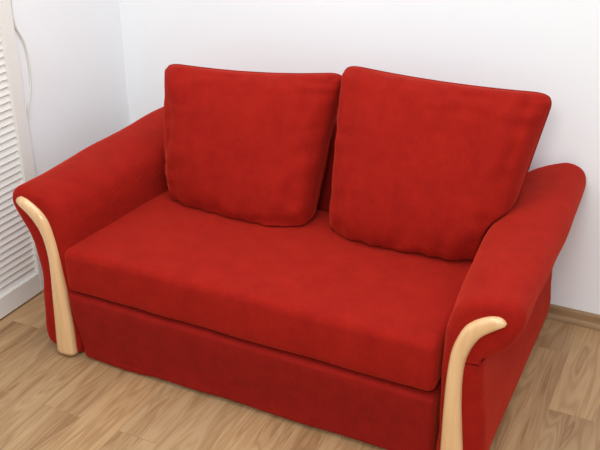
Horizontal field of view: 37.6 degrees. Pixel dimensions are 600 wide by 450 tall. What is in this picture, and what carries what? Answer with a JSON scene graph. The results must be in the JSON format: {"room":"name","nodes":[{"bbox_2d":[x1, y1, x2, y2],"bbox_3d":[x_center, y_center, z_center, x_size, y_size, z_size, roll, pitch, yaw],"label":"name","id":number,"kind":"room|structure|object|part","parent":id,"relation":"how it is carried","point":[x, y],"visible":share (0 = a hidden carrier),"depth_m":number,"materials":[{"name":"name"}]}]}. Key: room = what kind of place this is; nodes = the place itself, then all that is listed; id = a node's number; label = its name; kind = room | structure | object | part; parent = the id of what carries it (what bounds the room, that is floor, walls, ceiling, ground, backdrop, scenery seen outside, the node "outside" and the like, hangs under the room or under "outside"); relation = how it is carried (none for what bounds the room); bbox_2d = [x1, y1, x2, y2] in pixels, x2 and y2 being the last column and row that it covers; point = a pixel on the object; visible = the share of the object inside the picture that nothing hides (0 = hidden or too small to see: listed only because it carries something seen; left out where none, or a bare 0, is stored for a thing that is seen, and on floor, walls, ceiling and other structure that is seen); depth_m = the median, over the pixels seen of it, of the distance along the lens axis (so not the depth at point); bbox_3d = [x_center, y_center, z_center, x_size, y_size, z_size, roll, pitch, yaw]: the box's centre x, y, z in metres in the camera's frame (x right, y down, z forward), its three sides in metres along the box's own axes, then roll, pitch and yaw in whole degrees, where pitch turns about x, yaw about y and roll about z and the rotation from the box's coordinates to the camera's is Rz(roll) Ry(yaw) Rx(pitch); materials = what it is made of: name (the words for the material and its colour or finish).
{"room":"living room","nodes":[
{"label":"living room","id":0,"kind":"room"},
{"bbox_2d":[12,0,129,176],"bbox_3d":[-1.637,-0.365,1.562,0.100,2.600,4.125,12,29,23],"label":"wall","id":1,"kind":"structure","parent":0,"point":[79,99],"depth_m":3.20,"materials":[{"name":"white paint"}]},
{"bbox_2d":[0,0,43,318],"bbox_3d":[-1.093,-0.541,2.562,0.025,2.016,0.713,12,29,23],"label":"door","id":2,"kind":"structure","parent":1,"relation":"in","point":[21,273],"depth_m":3.01,"materials":[{"name":"white paint"}]},
{"bbox_3d":[-1.092,0.326,2.993,0.025,0.081,0.593,12,29,23],"label":"rail","id":3,"kind":"part","parent":2,"relation":"part of","materials":[{"name":"white paint"}]},
{"bbox_2d":[10,0,35,173],"bbox_3d":[-0.929,-0.849,2.811,0.007,2.245,0.063,12,29,23],"label":"cable","id":4,"kind":"object","parent":1,"relation":"attached to","point":[15,26],"visible":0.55,"depth_m":2.98,"materials":[{"name":"beige plastic"}]},
{"bbox_2d":[0,290,599,449],"bbox_3d":[0.138,1.201,1.441,3.993,0.100,4.225,12,29,23],"label":"floor","id":5,"kind":"structure","parent":0,"point":[50,399],"depth_m":2.64,"materials":[{"name":"brown wood"}]},
{"bbox_2d":[13,107,585,449],"bbox_3d":[0.012,0.070,2.844,1.598,0.673,0.918,12,29,23],"label":"sofa","id":6,"kind":"object","parent":5,"relation":"on","point":[310,324],"visible":0.81,"depth_m":2.55,"materials":[{"name":"red fabric"}]},
{"bbox_3d":[-0.798,0.166,2.779,0.151,0.540,0.030,12,29,23],"label":"wood trim","id":7,"kind":"part","parent":6,"relation":"part of","materials":[{"name":"brown wood"}]},
{"bbox_3d":[-0.592,-0.029,3.133,0.248,0.594,0.900,12,29,23],"label":"armrest","id":8,"kind":"part","parent":6,"relation":"part of","materials":[{"name":"red fabric"}]},
{"bbox_2d":[164,64,341,225],"bbox_3d":[-0.197,-0.283,2.891,0.637,0.448,0.323,12,29,23],"label":"cushion","id":9,"kind":"object","parent":6,"relation":"on","point":[250,146],"visible":0.98,"depth_m":2.80,"materials":[{"name":"red fabric"}]},
{"bbox_3d":[-0.169,0.421,2.616,1.198,0.246,0.105,12,29,23],"label":"panel","id":10,"kind":"part","parent":6,"relation":"part of","materials":[{"name":"red fabric"}]},
{"bbox_3d":[-0.061,0.137,2.734,1.198,0.172,0.612,12,29,23],"label":"seat","id":11,"kind":"part","parent":6,"relation":"part of","materials":[{"name":"red fabric"}]},
{"bbox_3d":[0.136,-0.176,3.052,1.170,0.417,0.267,12,29,23],"label":"backrest","id":12,"kind":"part","parent":6,"relation":"part of","materials":[{"name":"red fabric"}]},
{"bbox_2d":[329,66,551,260],"bbox_3d":[0.383,-0.182,2.651,0.645,0.482,0.313,12,29,23],"label":"cushion","id":13,"kind":"object","parent":6,"relation":"on","point":[427,167],"visible":0.96,"depth_m":2.58,"materials":[{"name":"red fabric"}]},
{"bbox_3d":[0.434,0.443,2.249,0.137,0.514,0.030,12,29,23],"label":"wood trim","id":14,"kind":"part","parent":6,"relation":"part of","materials":[{"name":"brown wood"}]},
{"bbox_3d":[0.625,0.231,2.603,0.243,0.597,0.900,12,29,23],"label":"armrest","id":15,"kind":"part","parent":6,"relation":"part of","materials":[{"name":"red fabric"}]},
{"bbox_2d":[119,0,599,314],"bbox_3d":[1.037,-0.835,2.502,3.993,2.600,0.100,12,29,23],"label":"wall","id":16,"kind":"structure","parent":0,"point":[551,48],"depth_m":2.94,"materials":[{"name":"white paint"}]},
{"bbox_2d":[546,304,599,330],"bbox_3d":[1.056,0.342,3.001,3.893,0.050,0.022,12,29,23],"label":"baseboard","id":17,"kind":"structure","parent":16,"relation":"attached to","point":[567,315],"depth_m":3.04,"materials":[{"name":"brown wood"}]}
]}

